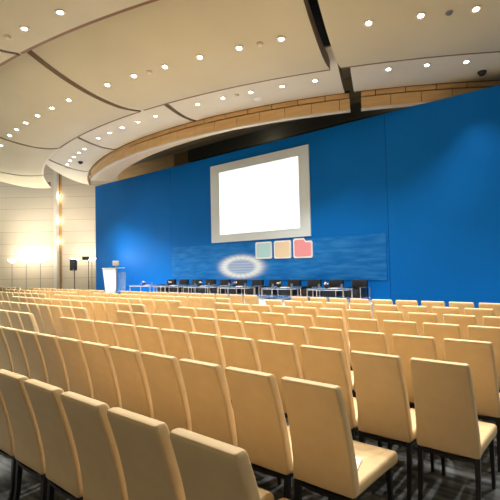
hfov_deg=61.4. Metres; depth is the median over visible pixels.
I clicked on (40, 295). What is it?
banquet chair
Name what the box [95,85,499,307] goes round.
wall
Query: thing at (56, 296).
banquet chair
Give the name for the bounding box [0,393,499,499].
floor
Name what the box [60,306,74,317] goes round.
banquet chair
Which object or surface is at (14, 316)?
banquet chair
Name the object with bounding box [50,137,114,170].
ceiling panel
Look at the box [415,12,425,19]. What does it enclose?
recessed light
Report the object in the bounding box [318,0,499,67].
ceiling panel
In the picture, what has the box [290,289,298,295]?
cushion
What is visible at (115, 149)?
trim
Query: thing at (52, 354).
banquet chair
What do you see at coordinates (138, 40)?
ceiling panel
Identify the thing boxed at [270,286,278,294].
cushion
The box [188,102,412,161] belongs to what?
ceiling beam
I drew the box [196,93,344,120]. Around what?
trim
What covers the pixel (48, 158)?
trim
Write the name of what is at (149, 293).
banquet chair
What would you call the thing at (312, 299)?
banquet chair
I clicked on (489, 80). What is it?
trim
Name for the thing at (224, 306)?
banquet chair
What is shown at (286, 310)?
banquet chair
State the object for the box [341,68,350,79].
ceiling
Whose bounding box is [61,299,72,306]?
banquet chair
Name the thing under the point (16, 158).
ceiling panel
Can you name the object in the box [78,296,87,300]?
banquet chair
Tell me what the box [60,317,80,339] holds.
banquet chair
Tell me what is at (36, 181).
ceiling panel
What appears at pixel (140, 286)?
coffee table
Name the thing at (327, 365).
banquet chair
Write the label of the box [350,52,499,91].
ceiling panel
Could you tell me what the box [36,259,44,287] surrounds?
floor lamp
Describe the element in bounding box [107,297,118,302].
banquet chair
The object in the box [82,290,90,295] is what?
banquet chair
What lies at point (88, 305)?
banquet chair
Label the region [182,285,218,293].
coffee table
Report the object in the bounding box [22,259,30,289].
floor lamp
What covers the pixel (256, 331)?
banquet chair
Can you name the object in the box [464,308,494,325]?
banquet chair
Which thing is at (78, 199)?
wall
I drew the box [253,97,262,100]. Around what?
ceiling speaker
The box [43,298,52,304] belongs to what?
banquet chair
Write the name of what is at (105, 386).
banquet chair
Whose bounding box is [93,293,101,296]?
banquet chair
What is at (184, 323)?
banquet chair
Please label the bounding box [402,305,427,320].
banquet chair
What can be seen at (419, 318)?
banquet chair
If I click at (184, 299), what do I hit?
banquet chair
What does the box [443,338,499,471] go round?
banquet chair
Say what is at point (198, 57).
recessed light
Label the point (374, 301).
banquet chair
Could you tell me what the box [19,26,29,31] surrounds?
recessed light
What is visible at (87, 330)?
banquet chair
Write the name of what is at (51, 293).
banquet chair
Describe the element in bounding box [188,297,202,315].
banquet chair
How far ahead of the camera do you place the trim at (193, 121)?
15.97 m
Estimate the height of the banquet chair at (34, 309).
1.134 m
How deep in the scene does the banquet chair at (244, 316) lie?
6.61 m
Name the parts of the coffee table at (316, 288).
apron frame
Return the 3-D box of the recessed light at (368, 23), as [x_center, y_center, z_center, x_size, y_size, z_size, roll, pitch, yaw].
[2.375,-4.537,8.427,0.198,0.045,0.197,-2,-2,23]
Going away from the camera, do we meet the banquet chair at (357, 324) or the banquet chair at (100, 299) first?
the banquet chair at (357, 324)
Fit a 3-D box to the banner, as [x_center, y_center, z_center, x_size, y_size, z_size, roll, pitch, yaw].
[0.313,0.409,15.812,9.820,1.420,0.022,-3,-3,39]
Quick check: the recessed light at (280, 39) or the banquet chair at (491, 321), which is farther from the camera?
the recessed light at (280, 39)
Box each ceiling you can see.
[59,0,330,198]
[90,91,349,181]
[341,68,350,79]
[360,81,499,110]
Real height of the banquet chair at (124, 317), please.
1.134 m
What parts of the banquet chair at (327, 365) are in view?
backrest, leg, seat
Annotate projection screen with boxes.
[210,144,310,242]
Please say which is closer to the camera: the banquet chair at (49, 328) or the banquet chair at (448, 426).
the banquet chair at (448, 426)
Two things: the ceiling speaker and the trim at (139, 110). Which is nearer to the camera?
the ceiling speaker
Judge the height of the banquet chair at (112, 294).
1.134 m
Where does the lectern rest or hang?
on the stage
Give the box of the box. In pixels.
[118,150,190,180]
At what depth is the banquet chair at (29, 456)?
2.91 m
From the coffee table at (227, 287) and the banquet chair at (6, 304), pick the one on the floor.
the banquet chair at (6, 304)
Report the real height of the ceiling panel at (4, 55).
1.058 m
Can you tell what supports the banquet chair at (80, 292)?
on the floor
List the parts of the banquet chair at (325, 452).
leg, backrest, frame, seat, leg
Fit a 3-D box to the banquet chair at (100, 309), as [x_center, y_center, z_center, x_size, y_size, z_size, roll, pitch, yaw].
[-3.090,1.719,9.609,0.436,1.134,0.864,-3,-3,39]
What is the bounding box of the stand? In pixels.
[88,260,88,289]
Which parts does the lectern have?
panel, panel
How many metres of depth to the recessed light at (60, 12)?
7.75 m
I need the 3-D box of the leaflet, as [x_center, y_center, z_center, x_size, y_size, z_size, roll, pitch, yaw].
[0.605,1.416,2.772,0.210,0.004,0.296,-2,-3,25]
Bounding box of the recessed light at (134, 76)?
[130,74,137,78]
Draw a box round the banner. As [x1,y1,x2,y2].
[172,233,386,279]
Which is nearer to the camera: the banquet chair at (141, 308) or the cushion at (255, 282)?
the banquet chair at (141, 308)
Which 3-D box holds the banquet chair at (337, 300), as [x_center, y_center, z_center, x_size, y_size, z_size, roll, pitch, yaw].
[2.121,1.589,9.172,0.436,1.134,0.864,-3,-3,39]
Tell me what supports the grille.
attached to the loudspeaker
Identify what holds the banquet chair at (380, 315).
on the floor
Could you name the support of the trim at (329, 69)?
attached to the ceiling panel at (138, 40)
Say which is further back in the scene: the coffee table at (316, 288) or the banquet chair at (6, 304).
the coffee table at (316, 288)
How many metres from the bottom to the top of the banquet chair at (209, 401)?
1.134 m
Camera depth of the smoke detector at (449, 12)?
8.09 m
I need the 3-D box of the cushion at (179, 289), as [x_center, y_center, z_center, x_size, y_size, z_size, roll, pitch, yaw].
[-2.790,1.566,17.286,0.080,0.300,0.500,-3,-3,39]
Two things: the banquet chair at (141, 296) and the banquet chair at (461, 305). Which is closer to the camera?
the banquet chair at (461, 305)
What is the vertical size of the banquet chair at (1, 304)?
1.134 m
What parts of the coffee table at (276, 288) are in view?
apron frame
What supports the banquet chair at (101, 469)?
on the floor
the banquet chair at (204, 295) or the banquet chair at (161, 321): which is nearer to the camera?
the banquet chair at (161, 321)
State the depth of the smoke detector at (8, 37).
8.49 m
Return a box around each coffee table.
[129,285,160,291]
[154,285,189,292]
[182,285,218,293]
[217,286,255,295]
[261,287,301,301]
[306,287,352,298]
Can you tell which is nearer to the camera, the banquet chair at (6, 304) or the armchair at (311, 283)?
the banquet chair at (6, 304)
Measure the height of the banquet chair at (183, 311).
1.134 m
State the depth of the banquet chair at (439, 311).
6.64 m
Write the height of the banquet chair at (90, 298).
1.134 m
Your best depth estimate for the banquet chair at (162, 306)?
9.47 m
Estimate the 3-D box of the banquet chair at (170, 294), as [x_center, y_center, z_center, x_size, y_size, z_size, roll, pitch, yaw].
[-1.952,1.808,12.467,0.436,1.134,0.864,-3,-3,39]
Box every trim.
[0,54,19,66]
[20,0,158,53]
[42,148,58,174]
[54,171,58,288]
[59,110,140,147]
[60,174,61,288]
[89,149,115,171]
[117,121,194,148]
[144,69,329,110]
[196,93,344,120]
[341,51,499,68]
[354,80,499,92]
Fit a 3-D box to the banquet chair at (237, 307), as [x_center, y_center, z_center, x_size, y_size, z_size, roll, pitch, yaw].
[0.096,1.597,8.292,0.436,1.134,0.864,-3,-3,39]
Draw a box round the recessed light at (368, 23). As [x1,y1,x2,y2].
[364,19,373,26]
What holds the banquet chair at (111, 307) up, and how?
on the floor
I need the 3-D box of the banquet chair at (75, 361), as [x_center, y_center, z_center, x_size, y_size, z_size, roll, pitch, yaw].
[-1.598,1.488,4.624,0.436,1.134,0.864,-3,-3,39]
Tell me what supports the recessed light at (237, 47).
attached to the ceiling panel at (138, 40)
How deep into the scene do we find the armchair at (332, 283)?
12.91 m
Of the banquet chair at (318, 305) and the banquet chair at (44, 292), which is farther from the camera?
the banquet chair at (44, 292)
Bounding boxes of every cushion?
[167,279,175,283]
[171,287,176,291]
[177,284,182,291]
[179,279,188,284]
[192,279,201,284]
[198,288,203,292]
[206,279,215,284]
[220,279,230,284]
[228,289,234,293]
[235,279,246,284]
[235,285,242,293]
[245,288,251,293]
[252,279,263,285]
[252,285,259,294]
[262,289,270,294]
[269,280,281,286]
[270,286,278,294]
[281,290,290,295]
[288,280,300,286]
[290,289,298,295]
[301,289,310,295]
[307,280,321,287]
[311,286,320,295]
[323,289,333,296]
[329,280,343,287]
[334,287,342,296]
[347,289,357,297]
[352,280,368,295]
[358,287,366,297]
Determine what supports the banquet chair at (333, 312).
on the floor
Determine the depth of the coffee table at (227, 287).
14.07 m
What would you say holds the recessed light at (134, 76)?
attached to the ceiling panel at (138, 40)
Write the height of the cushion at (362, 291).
0.300 m
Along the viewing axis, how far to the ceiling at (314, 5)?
12.79 m
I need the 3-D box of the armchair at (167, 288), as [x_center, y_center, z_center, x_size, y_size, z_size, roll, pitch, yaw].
[-3.537,1.579,17.961,0.576,0.640,0.676,-3,-3,39]
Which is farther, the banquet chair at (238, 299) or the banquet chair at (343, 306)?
the banquet chair at (238, 299)
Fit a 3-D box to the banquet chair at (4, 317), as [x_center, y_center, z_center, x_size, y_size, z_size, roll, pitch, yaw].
[-4.306,1.684,8.074,0.436,1.134,0.864,-3,-3,40]
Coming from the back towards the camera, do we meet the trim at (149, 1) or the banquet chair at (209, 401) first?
the trim at (149, 1)
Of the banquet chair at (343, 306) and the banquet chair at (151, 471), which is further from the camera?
the banquet chair at (343, 306)
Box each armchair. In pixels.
[157,279,175,291]
[170,279,188,292]
[181,279,202,292]
[195,279,216,293]
[210,279,230,293]
[225,279,246,294]
[241,279,265,296]
[259,280,283,298]
[278,280,300,299]
[298,280,323,298]
[319,280,345,297]
[343,280,370,300]
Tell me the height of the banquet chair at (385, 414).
1.134 m
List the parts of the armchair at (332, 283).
frame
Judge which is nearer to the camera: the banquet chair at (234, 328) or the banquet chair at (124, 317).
the banquet chair at (234, 328)
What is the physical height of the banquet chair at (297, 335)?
1.134 m
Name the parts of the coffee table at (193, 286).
apron frame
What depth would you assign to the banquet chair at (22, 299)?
11.67 m
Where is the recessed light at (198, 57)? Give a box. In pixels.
[196,54,203,59]
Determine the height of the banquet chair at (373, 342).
1.134 m
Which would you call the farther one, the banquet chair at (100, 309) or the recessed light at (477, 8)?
the banquet chair at (100, 309)
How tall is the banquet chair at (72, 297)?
1.134 m
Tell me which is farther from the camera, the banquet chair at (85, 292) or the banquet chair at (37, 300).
the banquet chair at (85, 292)
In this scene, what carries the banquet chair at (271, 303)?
on the floor
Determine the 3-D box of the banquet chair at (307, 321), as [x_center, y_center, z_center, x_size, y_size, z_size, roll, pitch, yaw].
[0.976,1.500,6.320,0.436,1.134,0.864,-3,-3,39]
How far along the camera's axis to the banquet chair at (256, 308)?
7.69 m
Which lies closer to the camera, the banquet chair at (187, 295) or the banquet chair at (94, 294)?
the banquet chair at (187, 295)
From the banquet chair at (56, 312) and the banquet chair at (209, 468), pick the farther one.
the banquet chair at (56, 312)
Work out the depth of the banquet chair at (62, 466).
2.61 m
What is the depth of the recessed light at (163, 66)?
10.04 m
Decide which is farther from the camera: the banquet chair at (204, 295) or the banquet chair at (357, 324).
the banquet chair at (204, 295)
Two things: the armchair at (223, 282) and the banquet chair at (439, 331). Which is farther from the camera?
the armchair at (223, 282)
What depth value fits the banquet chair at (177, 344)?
4.77 m
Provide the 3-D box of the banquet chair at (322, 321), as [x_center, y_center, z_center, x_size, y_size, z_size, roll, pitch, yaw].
[1.347,1.480,6.021,0.436,1.134,0.864,-3,-3,39]
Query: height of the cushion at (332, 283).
0.500 m
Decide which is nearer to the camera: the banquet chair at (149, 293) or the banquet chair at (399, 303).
the banquet chair at (399, 303)
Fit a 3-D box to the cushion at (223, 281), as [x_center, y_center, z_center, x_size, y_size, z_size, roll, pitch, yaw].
[-0.936,1.382,16.193,0.490,0.500,0.130,-3,-3,39]
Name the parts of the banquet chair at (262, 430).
backrest, frame, leg, seat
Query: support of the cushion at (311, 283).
on the armchair at (311, 283)
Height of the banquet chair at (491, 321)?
1.134 m
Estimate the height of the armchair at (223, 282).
0.640 m
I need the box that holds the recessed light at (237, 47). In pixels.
[235,45,243,50]
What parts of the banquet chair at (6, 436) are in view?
frame, backrest, leg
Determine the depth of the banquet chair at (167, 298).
10.78 m
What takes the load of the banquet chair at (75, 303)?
on the floor
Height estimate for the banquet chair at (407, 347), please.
1.134 m
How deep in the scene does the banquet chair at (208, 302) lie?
9.90 m
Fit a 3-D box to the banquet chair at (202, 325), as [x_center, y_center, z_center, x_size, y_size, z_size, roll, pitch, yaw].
[-0.377,1.522,6.155,0.436,1.134,0.864,-3,-3,39]
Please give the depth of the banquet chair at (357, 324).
5.41 m
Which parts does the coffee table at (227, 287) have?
apron frame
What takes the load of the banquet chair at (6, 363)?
on the floor
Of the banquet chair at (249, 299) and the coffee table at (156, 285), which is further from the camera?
the coffee table at (156, 285)
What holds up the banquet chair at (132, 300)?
on the floor
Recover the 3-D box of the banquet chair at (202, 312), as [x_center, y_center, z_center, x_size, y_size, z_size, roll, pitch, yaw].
[-0.504,1.579,7.517,0.436,1.134,0.864,-3,-3,39]
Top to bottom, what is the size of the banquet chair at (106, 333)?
1.134 m
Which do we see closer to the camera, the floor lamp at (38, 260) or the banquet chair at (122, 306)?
the banquet chair at (122, 306)
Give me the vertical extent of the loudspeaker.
0.580 m
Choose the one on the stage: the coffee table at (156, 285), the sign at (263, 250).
the coffee table at (156, 285)
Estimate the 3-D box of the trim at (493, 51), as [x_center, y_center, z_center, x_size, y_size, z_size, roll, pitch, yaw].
[5.222,-4.626,10.012,6.010,0.044,0.315,-2,-2,7]
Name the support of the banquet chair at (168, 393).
on the floor
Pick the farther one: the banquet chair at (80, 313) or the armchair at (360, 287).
the armchair at (360, 287)
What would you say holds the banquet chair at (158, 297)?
on the floor
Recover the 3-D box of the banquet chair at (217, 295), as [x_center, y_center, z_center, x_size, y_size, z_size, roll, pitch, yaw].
[-0.469,1.729,11.268,0.436,1.134,0.864,-3,-3,39]
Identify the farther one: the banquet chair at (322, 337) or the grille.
the grille
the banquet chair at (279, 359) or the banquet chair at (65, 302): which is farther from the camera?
the banquet chair at (65, 302)
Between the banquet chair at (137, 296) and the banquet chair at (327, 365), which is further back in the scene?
the banquet chair at (137, 296)
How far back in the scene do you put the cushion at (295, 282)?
14.15 m
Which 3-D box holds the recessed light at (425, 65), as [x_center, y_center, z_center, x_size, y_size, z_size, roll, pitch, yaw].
[4.502,-4.706,10.729,0.198,0.026,0.198,-2,-2,18]
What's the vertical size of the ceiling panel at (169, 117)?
0.534 m
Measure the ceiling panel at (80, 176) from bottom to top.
0.534 m
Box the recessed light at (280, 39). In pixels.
[277,36,285,42]
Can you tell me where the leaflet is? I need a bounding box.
[356,457,361,468]
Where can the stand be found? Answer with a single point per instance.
(88, 260)
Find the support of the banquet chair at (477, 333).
on the floor
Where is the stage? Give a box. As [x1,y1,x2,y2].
[105,291,373,316]
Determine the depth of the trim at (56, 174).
25.19 m
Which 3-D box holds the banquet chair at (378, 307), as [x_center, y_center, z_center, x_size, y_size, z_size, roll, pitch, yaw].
[2.602,1.513,7.524,0.436,1.134,0.864,-3,-3,39]
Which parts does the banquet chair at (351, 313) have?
backrest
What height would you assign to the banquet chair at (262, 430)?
1.134 m
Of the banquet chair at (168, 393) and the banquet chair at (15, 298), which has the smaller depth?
the banquet chair at (168, 393)
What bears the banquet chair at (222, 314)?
on the floor
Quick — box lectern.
[102,261,125,293]
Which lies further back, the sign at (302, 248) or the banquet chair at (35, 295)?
the sign at (302, 248)
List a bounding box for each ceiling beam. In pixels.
[89,77,360,175]
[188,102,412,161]
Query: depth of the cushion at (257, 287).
14.71 m
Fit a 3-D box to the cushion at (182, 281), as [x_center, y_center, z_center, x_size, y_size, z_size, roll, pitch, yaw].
[-2.765,1.480,17.673,0.490,0.500,0.130,-3,-3,39]
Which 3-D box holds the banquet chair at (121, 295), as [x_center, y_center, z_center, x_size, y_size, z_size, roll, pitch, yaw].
[-3.316,1.832,12.312,0.436,1.134,0.864,-3,-3,39]
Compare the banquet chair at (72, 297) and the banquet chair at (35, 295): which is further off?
the banquet chair at (35, 295)
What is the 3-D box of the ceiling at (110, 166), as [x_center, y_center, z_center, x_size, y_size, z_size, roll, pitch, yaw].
[-2.902,-4.189,16.720,14.309,0.650,2.166,-3,-3,43]
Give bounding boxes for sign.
[255,241,271,258]
[274,240,291,258]
[293,238,312,257]
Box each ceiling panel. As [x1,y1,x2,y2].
[0,0,148,52]
[0,49,17,62]
[0,50,138,147]
[0,137,57,175]
[0,172,50,187]
[32,0,329,109]
[46,159,89,184]
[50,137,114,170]
[80,104,193,148]
[169,45,344,119]
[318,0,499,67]
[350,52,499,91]
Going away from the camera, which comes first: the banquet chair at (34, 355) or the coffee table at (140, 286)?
the banquet chair at (34, 355)
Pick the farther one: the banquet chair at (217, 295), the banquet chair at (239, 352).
the banquet chair at (217, 295)
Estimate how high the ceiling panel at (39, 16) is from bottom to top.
1.058 m
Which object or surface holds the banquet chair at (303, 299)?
on the floor
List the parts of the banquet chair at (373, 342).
backrest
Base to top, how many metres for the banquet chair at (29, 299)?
1.134 m
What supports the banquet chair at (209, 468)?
on the floor
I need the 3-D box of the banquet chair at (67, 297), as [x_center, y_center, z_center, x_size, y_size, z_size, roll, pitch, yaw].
[-5.083,1.877,12.482,0.436,1.134,0.864,-3,-3,39]
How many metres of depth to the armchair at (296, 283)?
13.88 m
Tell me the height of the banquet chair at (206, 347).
1.134 m
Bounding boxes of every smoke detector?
[3,35,10,39]
[445,10,452,15]
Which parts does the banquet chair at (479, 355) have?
backrest, frame, leg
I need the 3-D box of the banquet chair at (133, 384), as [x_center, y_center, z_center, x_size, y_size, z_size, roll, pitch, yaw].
[-0.856,1.448,4.024,0.436,1.134,0.864,-3,-3,39]
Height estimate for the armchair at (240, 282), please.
0.640 m
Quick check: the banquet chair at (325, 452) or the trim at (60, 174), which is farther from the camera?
the trim at (60, 174)
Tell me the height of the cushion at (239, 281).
0.500 m
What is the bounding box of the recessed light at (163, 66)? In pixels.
[161,64,168,69]
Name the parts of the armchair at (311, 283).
frame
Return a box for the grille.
[70,259,74,269]
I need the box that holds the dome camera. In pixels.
[477,70,486,75]
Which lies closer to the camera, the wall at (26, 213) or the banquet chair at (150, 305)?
the banquet chair at (150, 305)
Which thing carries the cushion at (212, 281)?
on the armchair at (211, 281)
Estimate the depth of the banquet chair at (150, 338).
5.06 m
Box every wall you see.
[0,165,53,289]
[62,175,117,289]
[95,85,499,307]
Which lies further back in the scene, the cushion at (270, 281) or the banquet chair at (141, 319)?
the cushion at (270, 281)
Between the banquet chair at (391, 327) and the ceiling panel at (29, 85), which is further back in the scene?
the ceiling panel at (29, 85)
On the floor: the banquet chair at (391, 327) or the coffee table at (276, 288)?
the banquet chair at (391, 327)
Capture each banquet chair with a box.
[0,301,3,325]
[0,309,12,327]
[0,326,13,371]
[0,369,47,499]
[0,391,15,499]
[1,292,9,301]
[2,301,12,310]
[2,327,29,378]
[7,292,13,301]
[8,311,23,329]
[10,302,21,311]
[12,296,20,302]
[18,330,48,383]
[19,297,27,302]
[19,303,30,312]
[19,312,39,332]
[24,379,82,499]
[27,297,35,303]
[28,303,44,333]
[32,293,39,297]
[34,298,43,303]
[37,333,69,391]
[38,304,55,335]
[39,294,47,297]
[43,291,50,298]
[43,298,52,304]
[49,291,55,298]
[49,305,64,336]
[52,299,62,305]
[53,294,61,298]
[57,337,93,398]
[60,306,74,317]
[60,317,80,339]
[60,391,127,499]
[61,295,70,299]
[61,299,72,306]
[70,295,78,299]
[71,300,82,307]
[73,307,89,319]
[76,289,83,295]
[76,319,98,342]
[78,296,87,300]
[81,301,96,320]
[81,341,121,407]
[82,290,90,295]
[87,296,97,301]
[89,290,96,295]
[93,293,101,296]
[93,301,108,321]
[94,321,118,346]
[97,297,107,301]
[102,293,110,296]
[105,302,118,322]
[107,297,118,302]
[107,407,273,499]
[109,346,153,418]
[111,293,120,297]
[114,323,141,352]
[116,311,135,325]
[117,303,132,312]
[118,298,129,303]
[120,294,129,297]
[129,298,141,303]
[130,294,140,298]
[131,304,147,312]
[132,312,153,326]
[136,326,165,354]
[140,295,151,298]
[141,299,156,314]
[141,352,233,431]
[148,292,157,294]
[151,295,162,299]
[151,314,173,330]
[154,299,171,319]
[158,292,168,296]
[161,329,193,361]
[163,296,174,300]
[168,293,179,296]
[168,300,182,315]
[170,428,288,499]
[171,315,195,342]
[175,296,189,306]
[178,307,197,329]
[179,293,190,301]
[179,359,281,484]
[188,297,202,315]
[189,332,228,390]
[191,293,203,307]
[193,317,223,353]
[196,308,220,336]
[201,297,217,318]
[203,294,216,302]
[215,303,232,309]
[216,294,228,297]
[216,298,232,308]
[216,309,238,320]
[217,319,246,361]
[220,336,261,407]
[225,367,331,499]
[229,295,244,309]
[233,303,251,320]
[238,311,261,336]
[244,295,259,310]
[245,322,275,371]
[252,304,271,322]
[257,340,302,417]
[262,312,286,341]
[265,300,282,312]
[273,305,293,324]
[275,324,308,379]
[281,377,397,499]
[284,301,302,313]
[288,314,314,345]
[292,297,307,306]
[295,307,317,326]
[300,345,381,447]
[304,301,323,315]
[309,327,354,392]
[310,297,327,307]
[316,316,351,369]
[320,308,350,351]
[326,302,348,337]
[329,298,348,308]
[346,309,372,370]
[348,318,380,396]
[348,330,412,444]
[349,303,373,318]
[350,298,369,303]
[350,351,434,499]
[372,299,392,318]
[375,304,398,312]
[376,311,403,332]
[383,320,418,354]
[392,334,440,456]
[396,300,417,311]
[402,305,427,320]
[408,312,438,335]
[410,358,496,499]
[421,301,444,312]
[423,322,461,360]
[432,306,459,323]
[443,314,476,339]
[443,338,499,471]
[449,302,473,314]
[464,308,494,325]
[467,325,499,392]
[479,303,499,316]
[483,316,499,326]
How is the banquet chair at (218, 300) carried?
on the floor
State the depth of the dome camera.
11.08 m
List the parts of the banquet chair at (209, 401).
backrest, leg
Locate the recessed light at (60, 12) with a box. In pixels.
[54,9,65,15]
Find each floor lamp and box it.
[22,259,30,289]
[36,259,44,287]
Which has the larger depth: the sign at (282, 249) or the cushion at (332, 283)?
the sign at (282, 249)
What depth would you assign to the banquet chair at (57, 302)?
10.46 m
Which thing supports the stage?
on the floor
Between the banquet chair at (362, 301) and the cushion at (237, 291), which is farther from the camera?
the cushion at (237, 291)
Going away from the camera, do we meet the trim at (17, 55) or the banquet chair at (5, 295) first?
the trim at (17, 55)
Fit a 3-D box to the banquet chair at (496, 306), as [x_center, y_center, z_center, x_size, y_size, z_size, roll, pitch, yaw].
[4.337,1.470,7.380,0.436,1.134,0.864,-3,-3,39]
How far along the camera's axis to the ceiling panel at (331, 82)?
12.32 m
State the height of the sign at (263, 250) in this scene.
0.630 m
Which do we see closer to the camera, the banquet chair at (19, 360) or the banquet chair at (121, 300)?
the banquet chair at (19, 360)
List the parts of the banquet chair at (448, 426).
leg, leg, backrest, frame, seat, leg, leg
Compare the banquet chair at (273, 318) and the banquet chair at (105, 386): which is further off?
the banquet chair at (273, 318)
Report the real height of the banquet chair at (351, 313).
1.134 m
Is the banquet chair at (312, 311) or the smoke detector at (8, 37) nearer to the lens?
the banquet chair at (312, 311)
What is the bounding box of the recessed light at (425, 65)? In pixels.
[422,63,430,67]
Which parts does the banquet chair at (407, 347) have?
backrest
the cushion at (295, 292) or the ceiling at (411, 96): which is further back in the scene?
the cushion at (295, 292)
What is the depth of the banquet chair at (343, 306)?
7.77 m
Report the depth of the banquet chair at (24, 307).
9.40 m
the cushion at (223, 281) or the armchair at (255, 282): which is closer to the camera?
the armchair at (255, 282)
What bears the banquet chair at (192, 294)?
on the floor
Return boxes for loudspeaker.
[70,259,76,270]
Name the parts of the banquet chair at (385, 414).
leg, backrest, frame, seat, leg, leg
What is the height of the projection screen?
3.170 m
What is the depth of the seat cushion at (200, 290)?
16.24 m
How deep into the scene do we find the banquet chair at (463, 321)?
5.59 m
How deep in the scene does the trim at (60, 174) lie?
25.52 m
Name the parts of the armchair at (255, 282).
frame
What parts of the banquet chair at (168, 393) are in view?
backrest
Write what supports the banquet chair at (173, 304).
on the floor
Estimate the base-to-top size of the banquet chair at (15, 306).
1.134 m
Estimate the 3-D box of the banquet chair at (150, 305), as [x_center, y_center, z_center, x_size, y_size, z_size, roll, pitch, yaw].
[-2.123,1.717,10.087,0.436,1.134,0.864,-3,-3,40]
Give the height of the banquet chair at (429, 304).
1.134 m
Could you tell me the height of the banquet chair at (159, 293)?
1.134 m
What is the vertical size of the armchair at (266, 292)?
0.640 m
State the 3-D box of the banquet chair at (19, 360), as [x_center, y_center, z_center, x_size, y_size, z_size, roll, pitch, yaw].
[-2.703,1.547,5.518,0.436,1.134,0.864,-3,-3,40]
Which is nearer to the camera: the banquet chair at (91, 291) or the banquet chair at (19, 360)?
the banquet chair at (19, 360)
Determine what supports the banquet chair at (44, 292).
on the floor
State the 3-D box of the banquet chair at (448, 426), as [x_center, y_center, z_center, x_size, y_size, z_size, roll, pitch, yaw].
[1.607,1.365,3.291,0.436,1.134,0.864,-3,-3,39]
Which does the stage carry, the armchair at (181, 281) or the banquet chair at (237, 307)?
the armchair at (181, 281)
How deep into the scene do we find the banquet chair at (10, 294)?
14.59 m
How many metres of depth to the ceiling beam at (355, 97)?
18.63 m
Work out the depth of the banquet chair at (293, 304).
8.41 m
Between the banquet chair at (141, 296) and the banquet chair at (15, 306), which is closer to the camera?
the banquet chair at (15, 306)
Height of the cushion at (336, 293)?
0.300 m
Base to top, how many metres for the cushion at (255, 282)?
0.500 m
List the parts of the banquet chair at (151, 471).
backrest, seat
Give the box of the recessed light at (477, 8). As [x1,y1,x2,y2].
[470,5,481,13]
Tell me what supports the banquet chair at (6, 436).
on the floor
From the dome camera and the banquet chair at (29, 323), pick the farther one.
the dome camera
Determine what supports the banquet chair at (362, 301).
on the floor
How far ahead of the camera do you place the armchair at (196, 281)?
16.82 m
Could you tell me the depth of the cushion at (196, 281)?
17.12 m
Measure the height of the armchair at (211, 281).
0.640 m
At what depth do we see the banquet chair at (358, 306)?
7.51 m
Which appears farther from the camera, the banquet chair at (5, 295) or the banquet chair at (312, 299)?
the banquet chair at (5, 295)
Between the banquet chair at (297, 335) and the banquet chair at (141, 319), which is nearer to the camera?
the banquet chair at (297, 335)
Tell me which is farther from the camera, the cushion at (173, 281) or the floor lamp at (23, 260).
the floor lamp at (23, 260)
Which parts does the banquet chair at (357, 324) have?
backrest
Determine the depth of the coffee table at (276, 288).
12.89 m
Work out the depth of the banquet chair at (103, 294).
12.57 m

